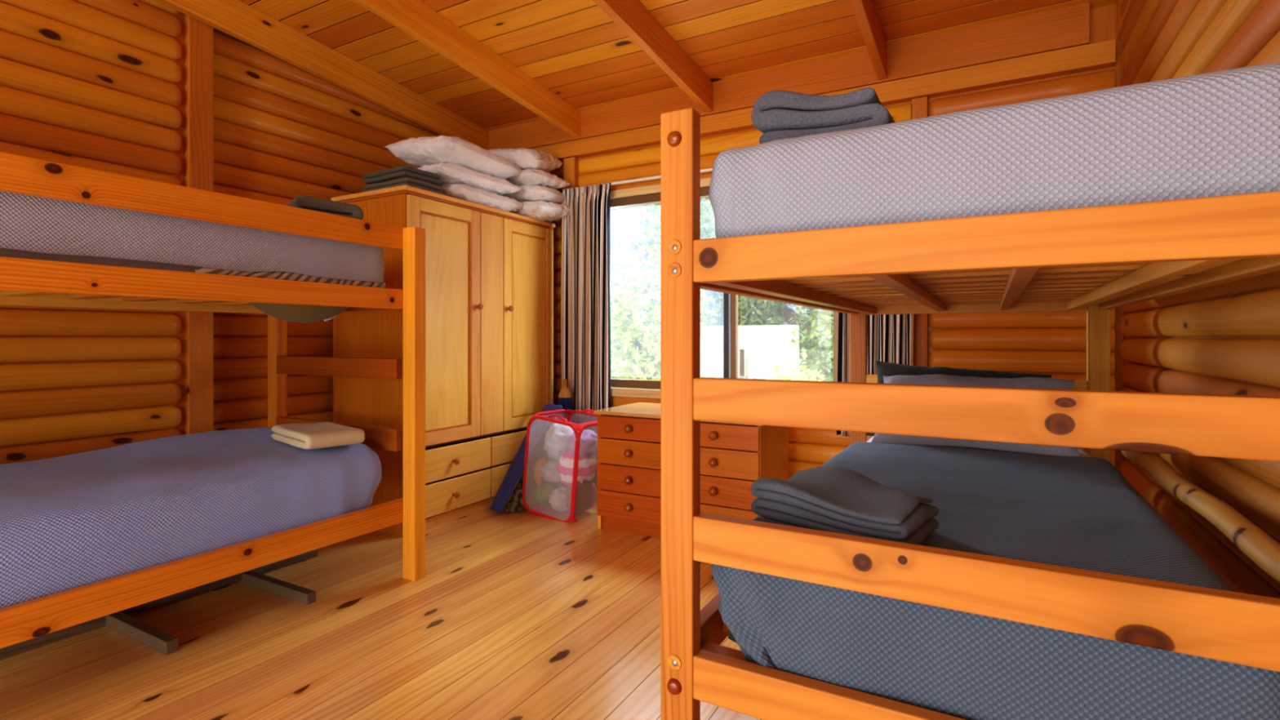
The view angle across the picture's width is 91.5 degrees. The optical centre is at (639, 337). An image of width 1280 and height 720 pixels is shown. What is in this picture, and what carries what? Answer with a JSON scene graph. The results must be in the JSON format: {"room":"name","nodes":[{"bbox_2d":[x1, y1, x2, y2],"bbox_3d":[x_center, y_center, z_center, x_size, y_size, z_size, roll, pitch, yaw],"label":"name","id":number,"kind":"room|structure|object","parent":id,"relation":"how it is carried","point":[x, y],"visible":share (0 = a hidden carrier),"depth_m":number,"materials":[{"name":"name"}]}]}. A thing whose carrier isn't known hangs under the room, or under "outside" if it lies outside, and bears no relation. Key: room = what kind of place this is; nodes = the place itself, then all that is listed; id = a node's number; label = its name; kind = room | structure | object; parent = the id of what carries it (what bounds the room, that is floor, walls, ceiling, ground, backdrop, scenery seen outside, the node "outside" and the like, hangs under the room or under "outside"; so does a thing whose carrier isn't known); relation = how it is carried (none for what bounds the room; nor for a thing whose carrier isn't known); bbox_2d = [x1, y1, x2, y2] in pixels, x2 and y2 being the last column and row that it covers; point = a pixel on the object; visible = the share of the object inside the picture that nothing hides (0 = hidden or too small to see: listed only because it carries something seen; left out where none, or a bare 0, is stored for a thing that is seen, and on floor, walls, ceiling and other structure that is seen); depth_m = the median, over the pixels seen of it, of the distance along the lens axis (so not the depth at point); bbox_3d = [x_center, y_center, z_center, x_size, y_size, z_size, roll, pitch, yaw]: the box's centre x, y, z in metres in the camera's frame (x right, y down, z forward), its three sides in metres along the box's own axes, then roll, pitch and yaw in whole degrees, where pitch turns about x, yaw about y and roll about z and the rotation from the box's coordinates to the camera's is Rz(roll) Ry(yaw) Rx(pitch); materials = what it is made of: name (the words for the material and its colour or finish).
{"room":"dormitory","nodes":[
{"label":"dormitory","id":0,"kind":"room"},
{"bbox_2d":[0,0,441,464],"bbox_3d":[-2.828,-0.532,2.462,0.141,3.396,6.340,0,0,29],"label":"wall","id":1,"kind":"structure","parent":0,"point":[99,85],"depth_m":3.04,"materials":[{"name":"orange wood"}]},
{"bbox_2d":[184,13,213,434],"bbox_3d":[-2.319,-0.308,3.278,0.063,2.857,0.116,0,0,29],"label":"wall post","id":2,"kind":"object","parent":1,"relation":"attached to","point":[198,35],"depth_m":3.25,"materials":[{"name":"brown wood"}]},
{"bbox_2d":[0,488,761,719],"bbox_3d":[-0.968,1.145,1.377,4.536,0.050,6.460,0,0,29],"label":"floor","id":3,"kind":"structure","parent":0,"point":[524,615],"depth_m":2.28,"materials":[{"name":"brown wood"}]},
{"bbox_2d":[105,611,178,654],"bbox_3d":[-1.974,1.097,2.392,0.720,0.045,0.040,0,0,29],"label":"batten","id":4,"kind":"object","parent":3,"relation":"on","point":[161,641],"visible":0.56,"depth_m":2.30,"materials":[{"name":"brown wood"}]},
{"bbox_2d":[0,549,317,659],"bbox_3d":[-2.014,1.099,2.607,0.060,0.042,1.385,0,0,29],"label":"batten","id":5,"kind":"object","parent":3,"relation":"on","point":[20,647],"visible":0.51,"depth_m":2.55,"materials":[{"name":"brown wood"}]},
{"bbox_2d":[0,151,425,648],"bbox_3d":[-2.035,0.303,2.263,1.160,1.634,2.155,0,0,29],"label":"bunk bed","id":6,"kind":"object","parent":3,"relation":"on","point":[23,282],"visible":0.8,"depth_m":2.38,"materials":[{"name":"orange wood"}]},
{"bbox_2d":[0,247,386,288],"bbox_3d":[-2.038,-0.312,2.263,0.904,0.272,1.961,0,0,29],"label":"mattress","id":7,"kind":"object","parent":6,"relation":"on","point":[4,252],"visible":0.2,"depth_m":2.13,"materials":[{"name":"white fabric"}]},
{"bbox_2d":[0,191,383,282],"bbox_3d":[-2.041,-0.364,2.264,0.915,0.241,1.982,0,0,29],"label":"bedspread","id":8,"kind":"object","parent":7,"relation":"on","point":[28,223],"visible":0.59,"depth_m":2.12,"materials":[{"name":"grey fabric"}]},
{"bbox_2d":[286,195,363,219],"bbox_3d":[-1.418,-0.539,2.775,0.273,0.110,0.342,0,0,-40],"label":"folded towel","id":9,"kind":"object","parent":8,"relation":"on","point":[348,210],"visible":0.37,"depth_m":2.64,"materials":[{"name":"grey fabric"}]},
{"bbox_2d":[248,302,349,322],"bbox_3d":[-1.543,-0.114,2.856,0.370,0.093,0.450,0,0,29],"label":"lampshade","id":10,"kind":"object","parent":6,"relation":"attached to","point":[291,313],"visible":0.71,"depth_m":2.75,"materials":[{"name":"beige fabric"}]},
{"bbox_2d":[242,570,315,604],"bbox_3d":[-1.595,1.097,2.747,0.485,0.045,0.040,0,0,29],"label":"batten","id":11,"kind":"object","parent":3,"relation":"on","point":[288,590],"visible":1,"depth_m":2.72,"materials":[{"name":"brown wood"}]},
{"bbox_2d":[330,184,555,536],"bbox_3d":[-1.241,0.133,4.233,0.704,1.974,1.386,0,0,29],"label":"wardrobe","id":12,"kind":"object","parent":3,"relation":"on","point":[489,271],"visible":0.76,"depth_m":3.87,"materials":[{"name":"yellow wood"}]},
{"bbox_2d":[362,177,444,194],"bbox_3d":[-1.430,-0.891,3.767,0.406,0.065,0.273,0,0,29],"label":"folded towel","id":13,"kind":"object","parent":12,"relation":"on","point":[412,182],"visible":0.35,"depth_m":3.65,"materials":[{"name":"grey fabric"}]},
{"bbox_2d":[362,164,442,185],"bbox_3d":[-1.437,-0.958,3.776,0.410,0.063,0.278,0,0,32],"label":"folded towel","id":14,"kind":"object","parent":13,"relation":"on","point":[402,171],"visible":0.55,"depth_m":3.66,"materials":[{"name":"grey fabric"}]},
{"bbox_2d":[425,426,526,448],"bbox_3d":[-1.275,0.640,4.252,0.605,0.014,1.308,0,0,29],"label":"shelf","id":15,"kind":"object","parent":12,"relation":"attached to","point":[481,437],"depth_m":4.06,"materials":[{"name":"orange wood"}]},
{"bbox_2d":[440,183,524,211],"bbox_3d":[-1.176,-0.920,4.209,0.523,0.141,0.677,0,0,29],"label":"pillow","id":16,"kind":"object","parent":12,"relation":"on","point":[464,192],"visible":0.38,"depth_m":4.03,"materials":[{"name":"white fabric"}]},
{"bbox_2d":[417,162,522,195],"bbox_3d":[-1.211,-1.040,4.182,0.500,0.143,0.700,0,0,32],"label":"pillow","id":17,"kind":"object","parent":16,"relation":"on","point":[451,173],"visible":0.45,"depth_m":3.99,"materials":[{"name":"white fabric"}]},
{"bbox_2d":[384,135,522,179],"bbox_3d":[-1.218,-1.184,4.165,0.539,0.207,0.740,0,0,25],"label":"pillow","id":18,"kind":"object","parent":17,"relation":"on","point":[419,152],"visible":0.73,"depth_m":3.92,"materials":[{"name":"white fabric"}]},
{"bbox_2d":[508,200,569,222],"bbox_3d":[-0.806,-0.919,4.605,0.580,0.148,0.399,0,0,37],"label":"pillow","id":19,"kind":"object","parent":12,"relation":"on","point":[548,211],"visible":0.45,"depth_m":4.42,"materials":[{"name":"white fabric"}]},
{"bbox_2d":[501,184,566,204],"bbox_3d":[-0.832,-1.038,4.612,0.579,0.156,0.400,0,0,23],"label":"pillow","id":20,"kind":"object","parent":19,"relation":"on","point":[529,193],"visible":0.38,"depth_m":4.42,"materials":[{"name":"white fabric"}]},
{"bbox_2d":[505,168,571,189],"bbox_3d":[-0.849,-1.154,4.621,0.599,0.152,0.380,0,0,39],"label":"pillow","id":21,"kind":"object","parent":20,"relation":"on","point":[527,176],"visible":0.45,"depth_m":4.43,"materials":[{"name":"white fabric"}]},
{"bbox_2d":[488,147,563,172],"bbox_3d":[-0.890,-1.301,4.595,0.543,0.224,0.375,0,0,19],"label":"pillow","id":22,"kind":"object","parent":21,"relation":"on","point":[524,158],"visible":0.51,"depth_m":4.42,"materials":[{"name":"white fabric"}]},
{"bbox_2d":[489,404,567,514],"bbox_3d":[-0.749,0.788,4.159,0.231,0.655,0.573,0,0,38],"label":"windbreak","id":23,"kind":"object","parent":3,"relation":"on","point":[538,427],"visible":0.68,"depth_m":4.12,"materials":[{"name":"blue fabric"}]},
{"bbox_2d":[522,408,598,522],"bbox_3d":[-0.450,0.811,4.026,0.488,0.671,0.406,0,0,35],"label":"laundry hamper","id":24,"kind":"object","parent":3,"relation":"on","point":[547,511],"visible":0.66,"depth_m":3.93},
{"bbox_2d":[533,480,562,506],"bbox_3d":[-0.596,1.006,4.059,0.145,0.168,0.236,0,0,29],"label":"crumpled cloth","id":25,"kind":"object","parent":24,"relation":"on","point":[541,494],"visible":0.58,"depth_m":3.99,"materials":[{"name":"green fabric"}]},
{"bbox_2d":[533,457,546,486],"bbox_3d":[-0.635,0.868,4.024,0.081,0.201,0.116,0,0,29],"label":"crumpled cloth","id":26,"kind":"object","parent":25,"relation":"on","point":[539,479],"visible":0.74,"depth_m":3.99,"materials":[{"name":"orange fabric"}]},
{"bbox_2d":[538,458,560,483],"bbox_3d":[-0.544,0.860,4.019,0.214,0.152,0.214,0,0,29],"label":"garment","id":27,"kind":"object","parent":25,"relation":"on","point":[549,473],"visible":0.72,"depth_m":3.95,"materials":[{"name":"white fabric"}]},
{"bbox_2d":[542,418,573,460],"bbox_3d":[-0.499,0.675,4.088,0.213,0.283,0.312,0,0,29],"label":"sheet","id":28,"kind":"object","parent":27,"relation":"on","point":[556,438],"visible":0.45,"depth_m":3.99,"materials":[{"name":"white fabric"}]},
{"bbox_2d":[548,486,569,511],"bbox_3d":[-0.497,1.026,3.977,0.144,0.163,0.189,0,0,29],"label":"garment","id":29,"kind":"object","parent":24,"relation":"on","point":[557,500],"visible":0.73,"depth_m":3.92,"materials":[{"name":"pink fabric"}]},
{"bbox_2d":[555,449,596,487],"bbox_3d":[-0.404,0.821,3.971,0.237,0.261,0.290,0,0,29],"label":"crumpled cloth","id":30,"kind":"object","parent":24,"relation":"in","point":[587,465],"visible":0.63,"depth_m":3.88,"materials":[{"name":"pink fabric"}]},
{"bbox_2d":[564,429,598,457],"bbox_3d":[-0.354,0.675,3.984,0.212,0.186,0.291,0,0,29],"label":"garment","id":31,"kind":"object","parent":30,"relation":"on","point":[588,438],"visible":0.73,"depth_m":3.90,"materials":[{"name":"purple fabric"}]},
{"bbox_2d":[564,480,595,513],"bbox_3d":[-0.374,1.000,3.937,0.128,0.218,0.275,0,0,29],"label":"garment","id":32,"kind":"object","parent":24,"relation":"in","point":[585,496],"visible":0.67,"depth_m":3.89,"materials":[{"name":"fabric"}]},
{"bbox_2d":[556,379,574,487],"bbox_3d":[-0.537,0.710,4.481,0.214,0.820,0.214,0,0,40],"label":"beach umbrella","id":33,"kind":"object","parent":3,"relation":"on","point":[565,400],"visible":0.23,"depth_m":4.45,"materials":[{"name":"blue fabric"}]},
{"bbox_2d":[594,402,788,537],"bbox_3d":[0.297,0.773,3.621,1.021,0.694,0.579,0,0,29],"label":"dresser","id":34,"kind":"object","parent":3,"relation":"on","point":[733,455],"visible":0.7,"depth_m":3.48,"materials":[{"name":"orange wood"}]},
{"bbox_2d":[660,107,1279,719],"bbox_3d":[0.954,0.338,1.861,0.994,1.565,2.000,0,0,29],"label":"bunk bed","id":35,"kind":"object","parent":3,"relation":"on","point":[1095,260],"visible":0.8,"depth_m":1.06,"materials":[{"name":"brown wood"}]},
{"bbox_2d":[866,436,1091,457],"bbox_3d":[0.976,0.534,1.869,0.810,0.234,1.845,0,0,29],"label":"mattress","id":36,"kind":"object","parent":35,"relation":"on","point":[1082,453],"visible":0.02,"depth_m":2.32,"materials":[{"name":"white fabric"}]},
{"bbox_2d":[865,360,1052,435],"bbox_3d":[1.291,0.281,2.549,0.673,0.356,0.225,0,0,29],"label":"pillow","id":37,"kind":"object","parent":36,"relation":"on","point":[884,369],"visible":0.12,"depth_m":2.61,"materials":[{"name":"black fabric"}]},
{"bbox_2d":[871,373,1080,457],"bbox_3d":[1.250,0.280,2.363,0.678,0.270,0.281,0,0,29],"label":"pillow","id":38,"kind":"object","parent":36,"relation":"on","point":[935,379],"visible":0.28,"depth_m":2.32,"materials":[{"name":"grey fabric"}]},
{"bbox_2d":[711,441,1279,719],"bbox_3d":[0.846,0.518,1.643,0.862,0.255,1.426,0,0,29],"label":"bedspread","id":39,"kind":"object","parent":36,"relation":"on","point":[1073,512],"visible":0.51,"depth_m":1.10,"materials":[{"name":"fabric"}]},
{"bbox_2d":[751,465,938,545],"bbox_3d":[0.426,0.344,1.301,0.325,0.109,0.236,0,0,40],"label":"folded blanket","id":40,"kind":"object","parent":39,"relation":"on","point":[827,498],"visible":0.94,"depth_m":1.24,"materials":[{"name":"grey fabric"}]},
{"bbox_2d":[239,0,1116,130],"bbox_3d":[-0.980,-1.946,1.322,4.500,0.578,6.736,0,0,29],"label":"ceiling","id":41,"kind":"structure","parent":0,"point":[572,48],"depth_m":3.58,"materials":[{"name":"brown wood"}]},
{"bbox_2d":[156,0,488,150],"bbox_3d":[-2.768,-1.820,2.333,0.050,0.677,6.283,0,0,29],"label":"ceiling beam","id":42,"kind":"structure","parent":41,"relation":"attached to","point":[237,19],"depth_m":3.79,"materials":[{"name":"brown wood"}]},
{"bbox_2d":[352,0,581,137],"bbox_3d":[-1.983,-1.820,1.894,0.050,0.677,6.283,0,0,29],"label":"ceiling beam","id":43,"kind":"structure","parent":41,"relation":"attached to","point":[415,18],"depth_m":3.66,"materials":[{"name":"brown wood"}]},
{"bbox_2d":[592,0,712,113],"bbox_3d":[-1.066,-1.820,1.382,0.050,0.677,6.283,0,0,29],"label":"ceiling beam","id":44,"kind":"structure","parent":41,"relation":"attached to","point":[631,16],"depth_m":3.45,"materials":[{"name":"brown wood"}]},
{"bbox_2d":[849,0,887,80],"bbox_3d":[-0.131,-1.820,0.859,0.050,0.677,6.283,0,0,29],"label":"ceiling beam","id":45,"kind":"structure","parent":41,"relation":"attached to","point":[865,12],"depth_m":3.21,"materials":[{"name":"brown wood"}]},
{"bbox_2d":[1116,0,1131,35],"bbox_3d":[0.837,-1.820,0.318,0.050,0.677,6.283,0,0,29],"label":"ceiling beam","id":46,"kind":"structure","parent":41,"relation":"attached to","point":[1120,20],"depth_m":2.99,"materials":[{"name":"brown wood"}]},
{"bbox_2d":[549,3,1123,489],"bbox_3d":[0.574,-0.354,4.158,4.345,2.952,0.141,0,0,29],"label":"wall","id":47,"kind":"structure","parent":0,"point":[1054,344],"depth_m":3.38,"materials":[{"name":"orange wood"}]},
{"bbox_2d":[564,156,578,423],"bbox_3d":[-0.517,-0.115,4.712,0.100,2.470,0.067,0,0,29],"label":"trim","id":48,"kind":"structure","parent":47,"relation":"attached to","point":[571,164],"depth_m":4.68,"materials":[{"name":"brown wood"}]},
{"bbox_2d":[610,395,660,407],"bbox_3d":[0.369,0.460,4.207,1.940,0.080,0.085,0,0,29],"label":"trim","id":49,"kind":"structure","parent":47,"relation":"attached to","point":[615,401],"depth_m":4.41,"materials":[{"name":"brown wood"}]},
{"bbox_2d":[563,168,712,190],"bbox_3d":[0.497,-1.095,4.077,2.450,0.014,0.063,0,0,29],"label":"track","id":50,"kind":"object","parent":47,"relation":"attached to","point":[708,169],"visible":0.09,"depth_m":4.32,"materials":[{"name":"white metal"}]},
{"bbox_2d":[560,182,610,417],"bbox_3d":[-0.396,-0.265,4.518,0.449,1.669,0.078,0,0,29],"label":"curtain","id":51,"kind":"object","parent":50,"relation":"hanging from","point":[585,311],"visible":0.91,"depth_m":4.49,"materials":[{"name":"multicoloured fabric"}]},
{"bbox_2d":[836,311,914,436],"bbox_3d":[1.338,-0.265,3.548,0.444,1.669,0.078,0,0,29],"label":"curtain","id":52,"kind":"object","parent":50,"relation":"hanging from","point":[890,337],"visible":0.15,"depth_m":3.53,"materials":[{"name":"multicoloured fabric"}]},
{"bbox_2d":[610,171,711,191],"bbox_3d":[0.375,-1.091,4.218,1.940,0.059,0.060,0,0,29],"label":"trim","id":53,"kind":"structure","parent":47,"relation":"attached to","point":[708,174],"depth_m":4.39,"materials":[{"name":"brown wood"}]},
{"bbox_2d":[609,177,838,399],"bbox_3d":[0.366,-0.320,4.200,1.940,1.476,0.130,0,0,29],"label":"window","id":54,"kind":"structure","parent":47,"relation":"in","point":[651,194],"depth_m":4.27,"materials":[{"name":"brown wood"}]},
{"bbox_2d":[488,2,1089,150],"bbox_3d":[0.500,-1.576,4.134,4.040,0.208,0.085,0,0,29],"label":"ceiling beam","id":55,"kind":"structure","parent":47,"relation":"attached to","point":[1068,27],"depth_m":3.68,"materials":[{"name":"brown wood"}]},
{"bbox_2d":[532,39,1115,160],"bbox_3d":[0.547,-1.411,4.110,4.145,0.113,0.080,0,0,29],"label":"trim","id":56,"kind":"structure","parent":47,"relation":"attached to","point":[1100,55],"depth_m":3.46,"materials":[{"name":"brown wood"}]},
{"bbox_2d":[911,96,928,366],"bbox_3d":[1.587,-0.115,3.537,0.080,2.470,0.067,0,0,29],"label":"trim","id":57,"kind":"structure","parent":47,"relation":"attached to","point":[919,105],"depth_m":3.51,"materials":[{"name":"brown wood"}]},
{"bbox_2d":[1120,0,1279,598],"bbox_3d":[0.912,-0.543,0.372,0.141,3.375,6.340,0,0,29],"label":"wall","id":58,"kind":"structure","parent":0,"point":[1224,339],"depth_m":1.79,"materials":[{"name":"orange wood"}]},
{"bbox_2d":[1120,450,1279,582],"bbox_3d":[1.376,0.395,1.556,0.060,0.071,1.561,0,0,29],"label":"wooden pole","id":59,"kind":"object","parent":58,"relation":"attached to","point":[1251,540],"visible":0.94,"depth_m":1.33,"materials":[{"name":"brown wood"}]},
{"bbox_3d":[4.382,1.672,16.040,20.000,0.164,24.000,0,0,29],"label":"ground","id":60,"kind":"structure","parent":0,"visible":0},
{"bbox_2d":[609,217,723,380],"bbox_3d":[-0.036,0.098,10.365,3.138,4.039,2.821,0,0,29],"label":"trees","id":61,"kind":"object","parent":60,"relation":"on","point":[621,293],"visible":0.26,"depth_m":9.79,"materials":[{"name":"green plant"}]},
{"bbox_2d":[609,203,805,379],"bbox_3d":[0.813,-1.055,18.987,8.654,6.098,3.538,0,0,35],"label":"tree","id":62,"kind":"object","parent":60,"relation":"on","point":[633,246],"visible":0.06,"depth_m":18.67,"materials":[{"name":"green plant"}]},
{"bbox_2d":[640,197,824,379],"bbox_3d":[2.250,-0.868,10.492,4.927,5.204,2.405,0,0,20],"label":"tree","id":63,"kind":"object","parent":60,"relation":"on","point":[779,311],"visible":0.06,"depth_m":10.14,"materials":[{"name":"green plant"}]},
{"bbox_2d":[720,373,761,378],"bbox_3d":[1.466,1.104,8.447,2.119,1.243,0.744,0,0,29],"label":"shrub","id":64,"kind":"object","parent":60,"relation":"on","point":[721,375],"visible":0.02,"depth_m":8.55,"materials":[{"name":"grey plant"}]},
{"bbox_2d":[739,349,744,378],"bbox_3d":[1.483,0.920,9.080,0.050,1.500,0.060,0,0,29],"label":"fence post","id":65,"kind":"object","parent":60,"relation":"on","point":[741,351],"visible":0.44,"depth_m":9.06,"materials":[{"name":"beige wood"}]},
{"bbox_2d":[700,324,799,380],"bbox_3d":[1.358,0.720,9.265,2.034,1.800,0.074,0,0,29],"label":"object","id":66,"kind":"object","parent":60,"relation":"on","point":[766,347],"visible":0.32,"depth_m":9.07,"materials":[{"name":"metal"}]},
{"bbox_2d":[765,359,825,381],"bbox_3d":[1.843,0.985,7.216,0.994,1.478,0.933,0,0,29],"label":"shrub","id":67,"kind":"object","parent":60,"relation":"on","point":[788,375],"visible":0.09,"depth_m":7.18,"materials":[{"name":"green plant"}]},
{"bbox_2d":[788,304,833,381],"bbox_3d":[2.918,0.142,8.921,1.891,3.344,1.730,0,0,29],"label":"shrub","id":68,"kind":"object","parent":60,"relation":"on","point":[828,331],"visible":0.18,"depth_m":8.73,"materials":[{"name":"green plant"}]},
{"bbox_3d":[-2.056,0.660,2.260,0.875,0.307,1.940,0,0,29],"label":"mattress","id":69,"kind":"object","parent":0,"visible":0},
{"bbox_2d":[0,427,381,608],"bbox_3d":[-2.031,0.606,2.255,0.934,0.341,1.975,0,0,29],"label":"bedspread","id":70,"kind":"object","parent":69,"relation":"on","point":[68,522],"visible":0.89,"depth_m":2.19,"materials":[{"name":"fabric"}]},
{"bbox_2d":[271,422,364,448],"bbox_3d":[-1.437,0.432,2.790,0.357,0.083,0.258,0,0,37],"label":"folded towel","id":71,"kind":"object","parent":70,"relation":"on","point":[323,434],"visible":1,"depth_m":2.71,"materials":[{"name":"beige fabric"}]},
{"bbox_3d":[0.972,-0.259,1.857,0.859,0.198,1.870,0,0,29],"label":"mattress","id":72,"kind":"object","parent":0,"visible":0},
{"bbox_2d":[708,62,1279,238],"bbox_3d":[0.965,-0.286,1.851,0.872,0.192,1.907,0,0,29],"label":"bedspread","id":73,"kind":"object","parent":72,"relation":"on","point":[1213,134],"visible":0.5,"depth_m":0.97,"materials":[{"name":"white fabric"}]},
{"bbox_2d":[751,87,895,143],"bbox_3d":[0.405,-0.448,1.328,0.290,0.136,0.253,0,0,29],"label":"folded blanket","id":74,"kind":"object","parent":73,"relation":"on","point":[780,114],"visible":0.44,"depth_m":1.23,"materials":[{"name":"grey fabric"}]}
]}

